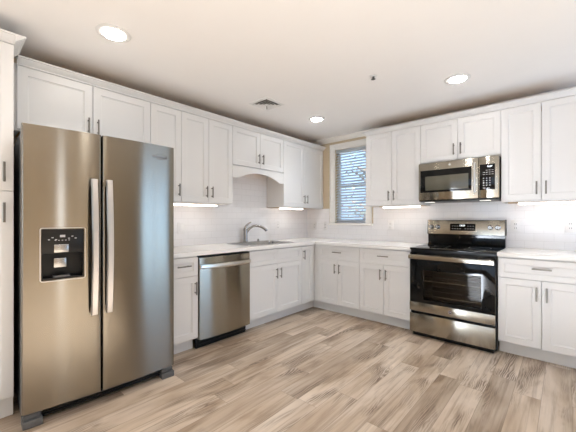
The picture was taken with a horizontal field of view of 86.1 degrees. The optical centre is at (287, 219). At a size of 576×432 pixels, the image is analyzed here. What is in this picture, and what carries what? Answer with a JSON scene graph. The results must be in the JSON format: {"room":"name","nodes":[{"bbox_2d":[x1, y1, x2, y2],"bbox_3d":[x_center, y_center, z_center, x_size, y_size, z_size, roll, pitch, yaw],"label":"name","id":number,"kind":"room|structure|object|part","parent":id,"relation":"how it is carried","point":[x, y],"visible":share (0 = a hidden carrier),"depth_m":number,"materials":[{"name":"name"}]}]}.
{"room":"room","nodes":[
{"label":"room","id":0,"kind":"room"},
{"bbox_2d":[14,58,305,208],"bbox_3d":[-2.413,-0.016,2.091,0.120,2.440,8.000,0,0,42],"label":"wall","id":1,"kind":"structure","parent":0,"point":[15,59],"depth_m":2.36,"materials":[{"name":"beige paint"}]},
{"bbox_2d":[14,63,149,142],"bbox_3d":[-1.680,-0.850,2.540,0.365,0.464,0.964,0,0,42],"label":"upper cabinet","id":2,"kind":"object","parent":1,"relation":"attached to","point":[40,98],"visible":0.79,"depth_m":2.38,"materials":[{"name":"white paint"}]},
{"bbox_3d":[-1.717,-0.846,2.295,0.020,0.436,0.456,0,0,42],"label":"door","id":3,"kind":"part","parent":2,"relation":"part of","materials":[{"name":"white paint"}]},
{"bbox_3d":[-1.564,-0.739,2.422,0.036,0.118,0.012,0,0,42],"label":"handle","id":4,"kind":"part","parent":2,"relation":"part of","materials":[{"name":"silver metal"}]},
{"bbox_3d":[-1.520,-0.739,2.471,0.036,0.118,0.012,0,0,42],"label":"handle","id":5,"kind":"part","parent":2,"relation":"part of","materials":[{"name":"silver metal"}]},
{"bbox_3d":[-1.409,-0.846,2.636,0.020,0.436,0.456,0,0,42],"label":"door","id":6,"kind":"part","parent":2,"relation":"part of","materials":[{"name":"white paint"}]},
{"bbox_2d":[150,103,180,202],"bbox_3d":[-1.256,-0.625,3.010,0.365,0.914,0.301,0,0,42],"label":"upper cabinet","id":7,"kind":"object","parent":1,"relation":"attached to","point":[165,122],"visible":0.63,"depth_m":2.95,"materials":[{"name":"white paint"}]},
{"bbox_2d":[180,111,231,205],"bbox_3d":[-0.945,-0.625,3.355,0.365,0.914,0.626,0,0,42],"label":"upper cabinet","id":8,"kind":"object","parent":1,"relation":"attached to","point":[206,144],"visible":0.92,"depth_m":3.24,"materials":[{"name":"white paint"}]},
{"bbox_3d":[-0.949,-0.622,3.148,0.020,0.885,0.310,0,0,42],"label":"door","id":9,"kind":"part","parent":8,"relation":"part of","materials":[{"name":"white paint"}]},
{"bbox_2d":[174,203,217,206],"bbox_3d":[-0.985,-0.157,3.247,0.075,0.022,0.530,0,0,42],"label":"light","id":10,"kind":"object","parent":8,"relation":"attached to","point":[184,204],"visible":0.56,"depth_m":3.21,"materials":[{"name":"white plastic"}]},
{"bbox_3d":[-0.739,-0.622,3.381,0.020,0.885,0.310,0,0,42],"label":"door","id":11,"kind":"part","parent":8,"relation":"part of","materials":[{"name":"white paint"}]},
{"bbox_2d":[174,174,306,246],"bbox_3d":[-0.598,-0.137,4.008,0.008,0.962,2.720,0,0,42],"label":"tile backsplash","id":12,"kind":"structure","parent":1,"relation":"attached to","point":[203,225],"depth_m":3.98,"materials":[{"name":"white tile"}]},
{"bbox_2d":[177,223,183,233],"bbox_3d":[-1.167,0.096,3.362,0.010,0.124,0.078,0,0,42],"label":"light switch","id":13,"kind":"object","parent":12,"relation":"attached to","point":[180,226],"visible":1,"depth_m":3.35,"materials":[{"name":"white plastic"}]},
{"bbox_2d":[276,222,279,229],"bbox_3d":[-0.149,0.092,4.493,0.009,0.124,0.078,0,0,42],"label":"wall outlet","id":14,"kind":"object","parent":12,"relation":"attached to","point":[277,223],"visible":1,"depth_m":4.49,"materials":[{"name":"white plastic"}]},
{"bbox_2d":[232,126,283,183],"bbox_3d":[-0.451,-0.780,3.904,0.365,0.603,0.849,0,0,42],"label":"upper cabinet","id":15,"kind":"object","parent":1,"relation":"attached to","point":[252,152],"visible":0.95,"depth_m":3.76,"materials":[{"name":"white paint"}]},
{"bbox_3d":[-0.492,-0.846,3.655,0.020,0.436,0.421,0,0,42],"label":"door","id":16,"kind":"part","parent":15,"relation":"part of","materials":[{"name":"white paint"}]},
{"bbox_3d":[-0.207,-0.846,3.970,0.020,0.436,0.421,0,0,42],"label":"door","id":17,"kind":"part","parent":15,"relation":"part of","materials":[{"name":"white paint"}]},
{"bbox_2d":[267,140,322,208],"bbox_3d":[0.136,-0.625,4.555,0.365,0.914,0.902,0,0,42],"label":"upper cabinet","id":18,"kind":"object","parent":1,"relation":"attached to","point":[302,187],"visible":0.92,"depth_m":4.38,"materials":[{"name":"white paint"}]},
{"bbox_2d":[279,207,302,209],"bbox_3d":[0.050,-0.157,4.394,0.075,0.022,0.440,0,0,42],"label":"light","id":19,"kind":"object","parent":18,"relation":"attached to","point":[279,207],"visible":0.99,"depth_m":4.36,"materials":[{"name":"white plastic"}]},
{"bbox_3d":[0.086,-0.622,4.296,0.020,0.885,0.448,0,0,42],"label":"door","id":20,"kind":"part","parent":18,"relation":"part of","materials":[{"name":"white paint"}]},
{"bbox_3d":[0.388,-0.622,4.631,0.020,0.885,0.448,0,0,42],"label":"door","id":21,"kind":"part","parent":18,"relation":"part of","materials":[{"name":"white paint"}]},
{"bbox_2d":[0,28,325,150],"bbox_3d":[-0.701,-1.091,3.159,0.369,0.048,4.117,0,0,42],"label":"crown molding","id":22,"kind":"structure","parent":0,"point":[23,61],"depth_m":2.59,"materials":[{"name":"white paint"}]},
{"bbox_2d":[0,0,575,141],"bbox_3d":[-0.400,-1.286,0.277,5.540,0.100,8.240,0,0,42],"label":"ceiling","id":23,"kind":"structure","parent":0,"point":[312,58],"depth_m":2.28,"materials":[{"name":"white paint"}]},
{"bbox_2d":[95,23,130,42],"bbox_3d":[-1.155,-1.227,2.045,0.208,0.016,0.208,0,0,42],"label":"recessed light","id":24,"kind":"object","parent":23,"relation":"in","point":[111,32],"visible":1,"depth_m":2.02,"materials":[{"name":"white plastic"}]},
{"bbox_2d":[102,28,124,40],"bbox_3d":[-1.155,-1.224,2.045,0.135,0.009,0.135,0,0,42],"label":"diffuser","id":25,"kind":"object","parent":24,"relation":"attached to","point":[114,34],"depth_m":2.03,"materials":[{"name":"white plastic"}]},
{"bbox_2d":[249,97,284,109],"bbox_3d":[-0.228,-1.228,3.291,0.270,0.014,0.270,0,0,42],"label":"ceiling vent","id":26,"kind":"object","parent":23,"relation":"in","point":[266,103],"visible":1,"depth_m":3.28,"materials":[{"name":"white metal"}]},
{"bbox_2d":[308,116,324,121],"bbox_3d":[0.353,-1.227,3.785,0.208,0.016,0.208,0,0,42],"label":"recessed light","id":27,"kind":"object","parent":23,"relation":"in","point":[314,118],"visible":1,"depth_m":3.76,"materials":[{"name":"white plastic"}]},
{"bbox_2d":[311,118,321,121],"bbox_3d":[0.353,-1.224,3.785,0.135,0.009,0.135,0,0,42],"label":"diffuser","id":28,"kind":"object","parent":27,"relation":"attached to","point":[312,119],"depth_m":3.77,"materials":[{"name":"white plastic"}]},
{"bbox_2d":[369,74,376,79],"bbox_3d":[0.733,-1.220,2.650,0.064,0.032,0.064,0,0,42],"label":"sprinkler","id":29,"kind":"object","parent":23,"relation":"attached to","point":[372,76],"visible":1,"depth_m":2.64,"materials":[{"name":"white metal"}]},
{"bbox_2d":[444,73,470,83],"bbox_3d":[1.485,-1.227,2.704,0.208,0.016,0.208,0,0,42],"label":"recessed light","id":30,"kind":"object","parent":23,"relation":"in","point":[461,77],"visible":1,"depth_m":2.68,"materials":[{"name":"white plastic"}]},
{"bbox_2d":[449,76,465,82],"bbox_3d":[1.485,-1.224,2.704,0.135,0.009,0.135,0,0,42],"label":"diffuser","id":31,"kind":"object","parent":30,"relation":"attached to","point":[454,79],"depth_m":2.69,"materials":[{"name":"white plastic"}]},
{"bbox_2d":[0,307,575,431],"bbox_3d":[-0.400,1.244,0.277,5.540,0.080,8.240,0,0,42],"label":"floor","id":32,"kind":"structure","parent":0,"point":[312,369],"depth_m":2.16,"materials":[{"name":"brown wood"}]},
{"bbox_2d":[0,41,13,418],"bbox_3d":[-2.046,0.061,1.909,0.665,2.285,0.459,0,0,42],"label":"pantry cabinet","id":33,"kind":"object","parent":32,"relation":"on","point":[6,50],"visible":1,"depth_m":1.86,"materials":[{"name":"white paint"}]},
{"bbox_3d":[-1.690,-0.285,1.835,0.036,0.118,0.012,0,0,42],"label":"handle","id":34,"kind":"part","parent":33,"relation":"part of","materials":[{"name":"silver metal"}]},
{"bbox_3d":[-1.690,-0.043,1.835,0.036,0.118,0.012,0,0,42],"label":"handle","id":35,"kind":"part","parent":33,"relation":"part of","materials":[{"name":"silver metal"}]},
{"bbox_3d":[-1.833,-0.619,1.718,0.020,0.890,0.457,0,0,42],"label":"door","id":36,"kind":"part","parent":33,"relation":"part of","materials":[{"name":"white paint"}]},
{"bbox_3d":[-1.833,0.453,1.718,0.020,1.248,0.457,0,0,42],"label":"door","id":37,"kind":"part","parent":33,"relation":"part of","materials":[{"name":"white paint"}]},
{"bbox_2d":[13,123,173,430],"bbox_3d":[-1.425,0.320,2.297,0.896,1.767,0.837,0,0,-45],"label":"refrigerator","id":38,"kind":"object","parent":32,"relation":"on","point":[94,213],"visible":0.98,"depth_m":1.97,"materials":[{"name":"metal"}]},
{"bbox_3d":[-1.391,0.283,1.909,0.396,1.672,0.092,0,0,-45],"label":"freezer door","id":39,"kind":"part","parent":38,"relation":"part of","materials":[{"name":"metal"}]},
{"bbox_3d":[-1.378,0.129,1.889,0.211,0.144,0.043,0,0,-45],"label":"control panel","id":40,"kind":"part","parent":38,"relation":"part of","materials":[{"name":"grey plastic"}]},
{"bbox_3d":[-1.227,0.173,1.958,0.040,0.862,0.074,0,0,-45],"label":"handle","id":41,"kind":"part","parent":38,"relation":"part of","materials":[{"name":"silver metal"}]},
{"bbox_3d":[-1.166,0.173,2.016,0.040,0.862,0.074,0,0,-45],"label":"handle","id":42,"kind":"part","parent":38,"relation":"part of","materials":[{"name":"silver metal"}]},
{"bbox_3d":[-1.071,0.283,2.226,0.494,1.672,0.092,0,0,-45],"label":"door","id":43,"kind":"part","parent":38,"relation":"part of","materials":[{"name":"metal"}]},
{"bbox_2d":[174,256,197,353],"bbox_3d":[-1.140,0.766,2.907,0.655,0.874,0.301,0,0,42],"label":"base cabinet","id":44,"kind":"object","parent":32,"relation":"on","point":[185,268],"visible":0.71,"depth_m":2.75,"materials":[{"name":"white paint"}]},
{"bbox_3d":[-0.931,0.425,2.719,0.020,0.168,0.298,0,0,42],"label":"drawer","id":45,"kind":"part","parent":44,"relation":"part of","materials":[{"name":"white paint"}]},
{"bbox_2d":[195,251,250,348],"bbox_3d":[-0.818,0.773,3.236,0.657,0.861,0.607,0,0,42],"label":"dishwasher","id":46,"kind":"object","parent":32,"relation":"on","point":[223,278],"visible":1,"depth_m":3.00,"materials":[{"name":"silver metal"}]},
{"bbox_3d":[-0.661,1.155,3.095,0.028,0.097,0.595,0,0,42],"label":"toe panel","id":47,"kind":"part","parent":46,"relation":"part of","materials":[{"name":"black plastic"}]},
{"bbox_3d":[-0.591,0.438,3.032,0.046,0.040,0.595,0,0,42],"label":"handle","id":48,"kind":"part","parent":46,"relation":"part of","materials":[{"name":"metal"}]},
{"bbox_2d":[245,246,300,329],"bbox_3d":[-0.334,0.766,3.802,0.655,0.874,0.868,0,0,42],"label":"base cabinet","id":49,"kind":"object","parent":32,"relation":"on","point":[275,273],"visible":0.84,"depth_m":3.57,"materials":[{"name":"white paint"}]},
{"bbox_3d":[-0.270,0.425,3.453,0.020,0.168,0.431,0,0,42],"label":"drawer","id":50,"kind":"part","parent":49,"relation":"part of","materials":[{"name":"white paint"}]},
{"bbox_3d":[-0.270,0.795,3.453,0.020,0.564,0.431,0,0,42],"label":"door","id":51,"kind":"part","parent":49,"relation":"part of","materials":[{"name":"white paint"}]},
{"bbox_3d":[0.021,0.425,3.775,0.020,0.168,0.431,0,0,42],"label":"drawer","id":52,"kind":"part","parent":49,"relation":"part of","materials":[{"name":"white paint"}]},
{"bbox_3d":[0.021,0.795,3.775,0.020,0.564,0.431,0,0,42],"label":"door","id":53,"kind":"part","parent":49,"relation":"part of","materials":[{"name":"white paint"}]},
{"bbox_2d":[174,238,427,257],"bbox_3d":[0.118,0.309,3.376,1.900,0.038,2.682,0,0,42],"label":"countertop","id":54,"kind":"structure","parent":49,"relation":"on","point":[207,249],"depth_m":3.49,"materials":[{"name":"white stone"}]},
{"bbox_2d":[243,222,266,241],"bbox_3d":[-0.425,0.157,4.007,0.330,0.265,0.068,0,0,-24],"label":"kitchen faucet","id":55,"kind":"object","parent":54,"relation":"on","point":[245,230],"visible":0.91,"depth_m":3.95,"materials":[{"name":"silver metal"}]},
{"bbox_3d":[-0.413,0.137,4.003,0.310,0.147,0.037,0,0,-21],"label":"spout","id":56,"kind":"part","parent":55,"relation":"part of","materials":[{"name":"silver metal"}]},
{"bbox_2d":[227,240,292,245],"bbox_3d":[-0.323,0.375,3.805,0.440,0.181,0.765,0,0,42],"label":"sink","id":57,"kind":"object","parent":54,"relation":"in","point":[255,243],"visible":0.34,"depth_m":3.95,"materials":[{"name":"silver metal"}]},
{"bbox_2d":[296,244,313,311],"bbox_3d":[0.255,0.766,4.455,0.655,0.874,0.890,0,0,42],"label":"base cabinet","id":58,"kind":"object","parent":32,"relation":"on","point":[307,251],"visible":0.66,"depth_m":4.04,"materials":[{"name":"white paint"}]},
{"bbox_3d":[0.243,0.709,4.022,0.020,0.736,0.226,0,0,42],"label":"door","id":59,"kind":"part","parent":58,"relation":"part of","materials":[{"name":"white paint"}]},
{"bbox_2d":[313,244,362,317],"bbox_3d":[0.763,0.766,4.156,0.762,0.874,0.655,0,0,42],"label":"base cabinet","id":60,"kind":"object","parent":32,"relation":"on","point":[336,268],"visible":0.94,"depth_m":3.90,"materials":[{"name":"white paint"}]},
{"bbox_3d":[0.519,0.795,3.998,0.301,0.564,0.020,0,0,42],"label":"door","id":61,"kind":"part","parent":60,"relation":"part of","materials":[{"name":"white paint"}]},
{"bbox_3d":[0.632,0.425,3.896,0.605,0.168,0.020,0,0,42],"label":"drawer","id":62,"kind":"part","parent":60,"relation":"part of","materials":[{"name":"white paint"}]},
{"bbox_3d":[0.745,0.795,3.794,0.301,0.564,0.020,0,0,42],"label":"door","id":63,"kind":"part","parent":60,"relation":"part of","materials":[{"name":"white paint"}]},
{"bbox_2d":[360,247,410,328],"bbox_3d":[1.273,0.766,3.697,0.609,0.874,0.655,0,0,42],"label":"base cabinet","id":64,"kind":"object","parent":32,"relation":"on","point":[384,273],"visible":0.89,"depth_m":3.47,"materials":[{"name":"white paint"}]},
{"bbox_3d":[0.972,0.795,3.590,0.301,0.564,0.020,0,0,42],"label":"door","id":65,"kind":"part","parent":64,"relation":"part of","materials":[{"name":"white paint"}]},
{"bbox_3d":[1.085,0.425,3.488,0.606,0.168,0.020,0,0,42],"label":"drawer","id":66,"kind":"part","parent":64,"relation":"part of","materials":[{"name":"white paint"}]},
{"bbox_3d":[1.198,0.795,3.386,0.301,0.564,0.020,0,0,42],"label":"door","id":67,"kind":"part","parent":64,"relation":"part of","materials":[{"name":"white paint"}]},
{"bbox_2d":[408,220,506,352],"bbox_3d":[1.759,0.603,3.206,0.762,1.200,0.726,0,0,42],"label":"range oven","id":68,"kind":"object","parent":32,"relation":"on","point":[454,276],"visible":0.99,"depth_m":3.12,"materials":[{"name":"silver metal"}]},
{"bbox_2d":[408,252,495,325],"bbox_3d":[1.744,0.645,3.189,0.750,0.614,0.680,0,0,42],"label":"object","id":69,"kind":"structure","parent":68,"relation":"in","point":[459,287],"depth_m":3.05,"materials":[{"name":"black glass"}]},
{"bbox_3d":[1.568,1.060,2.994,0.750,0.192,0.048,0,0,42],"label":"drawer","id":70,"kind":"part","parent":68,"relation":"part of","materials":[{"name":"metal"}]},
{"bbox_3d":[1.598,1.189,3.027,0.718,0.028,0.040,0,0,42],"label":"kick plate","id":71,"kind":"part","parent":68,"relation":"part of","materials":[{"name":"black plastic"}]},
{"bbox_2d":[410,244,504,254],"bbox_3d":[1.748,0.302,3.193,0.762,0.019,0.552,0,0,42],"label":"cooktop","id":72,"kind":"object","parent":68,"relation":"in","point":[458,249],"depth_m":3.12,"materials":[{"name":"black glass"}]},
{"bbox_3d":[1.969,0.085,3.439,0.750,0.158,0.094,0,0,42],"label":"control panel","id":73,"kind":"part","parent":68,"relation":"part of","materials":[{"name":"metal"}]},
{"bbox_2d":[498,256,575,368],"bbox_3d":[2.299,0.766,2.773,0.609,0.874,0.655,0,0,42],"label":"base cabinet","id":74,"kind":"object","parent":32,"relation":"on","point":[537,297],"visible":0.98,"depth_m":2.58,"materials":[{"name":"white paint"}]},
{"bbox_3d":[1.997,0.795,2.666,0.301,0.564,0.020,0,0,42],"label":"door","id":75,"kind":"part","parent":74,"relation":"part of","materials":[{"name":"white paint"}]},
{"bbox_3d":[2.067,0.621,2.565,0.012,0.118,0.036,0,0,42],"label":"handle","id":76,"kind":"part","parent":74,"relation":"part of","materials":[{"name":"silver metal"}]},
{"bbox_2d":[497,247,575,261],"bbox_3d":[2.312,0.309,2.773,0.632,0.038,0.640,0,0,42],"label":"countertop","id":77,"kind":"structure","parent":74,"relation":"on","point":[546,254],"depth_m":2.65,"materials":[{"name":"white stone"}]},
{"bbox_3d":[2.110,0.425,2.564,0.606,0.168,0.020,0,0,42],"label":"drawer","id":78,"kind":"part","parent":74,"relation":"part of","materials":[{"name":"white paint"}]},
{"bbox_3d":[2.091,0.413,2.543,0.128,0.012,0.036,0,0,42],"label":"handle","id":79,"kind":"part","parent":74,"relation":"part of","materials":[{"name":"silver metal"}]},
{"bbox_3d":[2.224,0.795,2.462,0.301,0.564,0.020,0,0,42],"label":"door","id":80,"kind":"part","parent":74,"relation":"part of","materials":[{"name":"white paint"}]},
{"bbox_2d":[320,136,571,225],"bbox_3d":[2.318,-0.016,3.293,5.540,2.440,0.120,0,0,42],"label":"wall","id":81,"kind":"structure","parent":0,"point":[326,153],"depth_m":4.74,"materials":[{"name":"beige paint"}]},
{"bbox_2d":[328,139,372,224],"bbox_3d":[0.929,-0.524,4.511,0.725,1.209,0.160,0,0,42],"label":"window","id":82,"kind":"structure","parent":81,"relation":"in","point":[361,142],"depth_m":4.64,"materials":[{"name":"white paint"}]},
{"bbox_3d":[0.924,0.066,4.505,0.725,0.028,0.145,0,0,42],"label":"sill","id":83,"kind":"part","parent":82,"relation":"part of","materials":[{"name":"white paint"}]},
{"bbox_2d":[336,146,365,222],"bbox_3d":[0.921,-0.496,4.501,0.497,1.088,0.066,0,0,42],"label":"window blind","id":84,"kind":"object","parent":82,"relation":"attached to","point":[359,214],"visible":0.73,"depth_m":4.50,"materials":[{"name":"white plastic"}]},
{"bbox_3d":[0.926,-1.016,4.507,0.497,0.047,0.048,0,0,42],"label":"head rail","id":85,"kind":"part","parent":84,"relation":"part of","materials":[{"name":"white plastic"}]},
{"bbox_3d":[0.925,0.041,4.505,0.493,0.014,0.044,0,0,42],"label":"rail","id":86,"kind":"part","parent":84,"relation":"part of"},
{"bbox_3d":[1.035,-0.478,4.406,0.003,1.025,0.054,0,0,42],"label":"ladder cord","id":87,"kind":"part","parent":84,"relation":"part of","materials":[{"name":"white fabric"}]},
{"bbox_3d":[0.968,-0.494,4.553,0.509,1.093,0.045,0,0,42],"label":"sash","id":88,"kind":"part","parent":82,"relation":"part of","materials":[{"name":"white paint"}]},
{"bbox_2d":[366,126,429,206],"bbox_3d":[1.351,-0.625,3.836,0.673,0.914,0.365,0,0,42],"label":"upper cabinet","id":89,"kind":"object","parent":81,"relation":"attached to","point":[393,159],"visible":0.93,"depth_m":3.70,"materials":[{"name":"white paint"}]},
{"bbox_3d":[1.134,-0.622,3.847,0.334,0.885,0.020,0,0,42],"label":"door","id":90,"kind":"part","parent":89,"relation":"part of","materials":[{"name":"white paint"}]},
{"bbox_2d":[382,205,420,207],"bbox_3d":[1.377,-0.157,3.754,0.445,0.022,0.075,0,0,42],"label":"light","id":91,"kind":"object","parent":89,"relation":"attached to","point":[408,206],"visible":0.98,"depth_m":3.72,"materials":[{"name":"white plastic"}]},
{"bbox_2d":[383,206,420,207],"bbox_3d":[1.377,-0.152,3.754,0.437,0.013,0.069,0,0,42],"label":"diffuser","id":92,"kind":"object","parent":91,"relation":"attached to","point":[383,206],"depth_m":3.74,"materials":[{"name":"white plastic"}]},
{"bbox_3d":[1.385,-0.622,3.622,0.334,0.885,0.020,0,0,42],"label":"door","id":93,"kind":"part","parent":89,"relation":"part of","materials":[{"name":"white paint"}]},
{"bbox_2d":[361,87,575,136],"bbox_3d":[1.842,-1.091,3.383,2.107,0.048,0.379,0,0,42],"label":"crown molding","id":94,"kind":"structure","parent":89,"relation":"attached to","point":[572,91],"depth_m":3.09,"materials":[{"name":"white paint"}]},
{"bbox_2d":[307,201,575,250],"bbox_3d":[1.535,0.054,3.911,3.290,0.580,0.008,0,0,42],"label":"tile backsplash","id":95,"kind":"structure","parent":81,"relation":"attached to","point":[542,226],"depth_m":3.51,"materials":[{"name":"white tile"}]},
{"bbox_2d":[313,222,316,229],"bbox_3d":[0.421,0.099,4.903,0.078,0.124,0.009,0,0,42],"label":"wall outlet","id":96,"kind":"object","parent":95,"relation":"attached to","point":[314,223],"visible":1,"depth_m":4.89,"materials":[{"name":"white plastic"}]},
{"bbox_2d":[323,222,326,229],"bbox_3d":[0.576,0.099,4.763,0.078,0.124,0.009,0,0,42],"label":"wall outlet","id":97,"kind":"object","parent":95,"relation":"attached to","point":[324,223],"visible":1,"depth_m":4.76,"materials":[{"name":"white plastic"}]},
{"bbox_2d":[388,221,392,229],"bbox_3d":[1.351,0.078,4.065,0.078,0.124,0.009,0,0,42],"label":"wall outlet","id":98,"kind":"object","parent":95,"relation":"attached to","point":[390,223],"visible":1,"depth_m":4.06,"materials":[{"name":"white plastic"}]},
{"bbox_2d":[511,220,519,231],"bbox_3d":[2.341,0.066,3.172,0.078,0.124,0.009,0,0,42],"label":"wall outlet","id":99,"kind":"object","parent":95,"relation":"attached to","point":[515,224],"visible":1,"depth_m":3.17,"materials":[{"name":"white plastic"}]},
{"bbox_2d":[565,219,575,232],"bbox_3d":[2.651,0.060,2.893,0.078,0.124,0.009,0,0,42],"label":"wall outlet","id":100,"kind":"object","parent":95,"relation":"attached to","point":[570,224],"visible":1,"depth_m":2.89,"materials":[{"name":"white plastic"}]},
{"bbox_2d":[310,86,575,144],"bbox_3d":[2.261,-1.203,3.230,5.296,0.064,0.047,0,0,42],"label":"trim","id":101,"kind":"structure","parent":81,"relation":"attached to","point":[357,134],"depth_m":4.16,"materials":[{"name":"white paint"}]},
{"bbox_2d":[421,110,500,163],"bbox_3d":[1.883,-0.852,3.356,0.758,0.459,0.365,0,0,42],"label":"upper cabinet","id":102,"kind":"object","parent":81,"relation":"attached to","point":[475,136],"visible":0.88,"depth_m":3.22,"materials":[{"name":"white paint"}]},
{"bbox_3d":[1.651,-0.849,3.382,0.376,0.430,0.020,0,0,42],"label":"door","id":103,"kind":"part","parent":102,"relation":"part of","materials":[{"name":"white paint"}]},
{"bbox_2d":[419,155,500,202],"bbox_3d":[1.853,-0.404,3.324,0.748,0.426,0.432,0,0,42],"label":"microwave oven","id":104,"kind":"object","parent":102,"relation":"attached to","point":[472,179],"visible":1,"depth_m":3.16,"materials":[{"name":"silver metal"}]},
{"bbox_3d":[1.682,-0.414,3.262,0.576,0.404,0.032,0,0,42],"label":"door","id":105,"kind":"part","parent":104,"relation":"part of","materials":[{"name":"metal"}]},
{"bbox_3d":[1.876,-0.198,3.349,0.732,0.006,0.348,0,0,42],"label":"underside panel","id":106,"kind":"part","parent":104,"relation":"part of","materials":[{"name":"grey plastic"}]},
{"bbox_3d":[1.850,-0.418,3.063,0.017,0.306,0.040,0,0,42],"label":"handle","id":107,"kind":"part","parent":104,"relation":"part of","materials":[{"name":"metal"}]},
{"bbox_3d":[1.961,-0.414,3.012,0.170,0.404,0.030,0,0,42],"label":"control panel","id":108,"kind":"part","parent":104,"relation":"part of","materials":[{"name":"metal"}]},
{"bbox_3d":[1.933,-0.849,3.128,0.376,0.430,0.020,0,0,42],"label":"door","id":109,"kind":"part","parent":102,"relation":"part of","materials":[{"name":"white paint"}]},
{"bbox_2d":[501,95,575,203],"bbox_3d":[2.391,-0.625,2.899,0.607,0.914,0.365,0,0,42],"label":"upper cabinet","id":110,"kind":"object","parent":81,"relation":"attached to","point":[538,140],"visible":0.99,"depth_m":2.81,"materials":[{"name":"white paint"}]},
{"bbox_3d":[2.187,-0.622,2.899,0.301,0.885,0.020,0,0,42],"label":"door","id":111,"kind":"part","parent":110,"relation":"part of","materials":[{"name":"white paint"}]},
{"bbox_2d":[518,200,575,204],"bbox_3d":[2.400,-0.157,2.832,0.460,0.022,0.075,0,0,42],"label":"light","id":112,"kind":"object","parent":110,"relation":"attached to","point":[572,201],"visible":1,"depth_m":2.81,"materials":[{"name":"white plastic"}]},
{"bbox_3d":[2.413,-0.622,2.696,0.301,0.885,0.020,0,0,42],"label":"door","id":113,"kind":"part","parent":110,"relation":"part of","materials":[{"name":"white paint"}]},
{"label":"outside","id":114,"kind":"structure","parent":0,"visible":0},
{"bbox_3d":[11.136,1.754,15.545,26.000,0.100,29.870,0,0,42],"label":"ground","id":115,"kind":"structure","parent":114,"visible":0},
{"bbox_2d":[341,150,365,218],"bbox_3d":[2.211,-0.802,8.159,2.080,5.021,2.084,0,0,42],"label":"leafy tree","id":116,"kind":"object","parent":115,"relation":"on","point":[362,150],"visible":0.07,"depth_m":8.13,"materials":[{"name":"green plant"}]}
]}

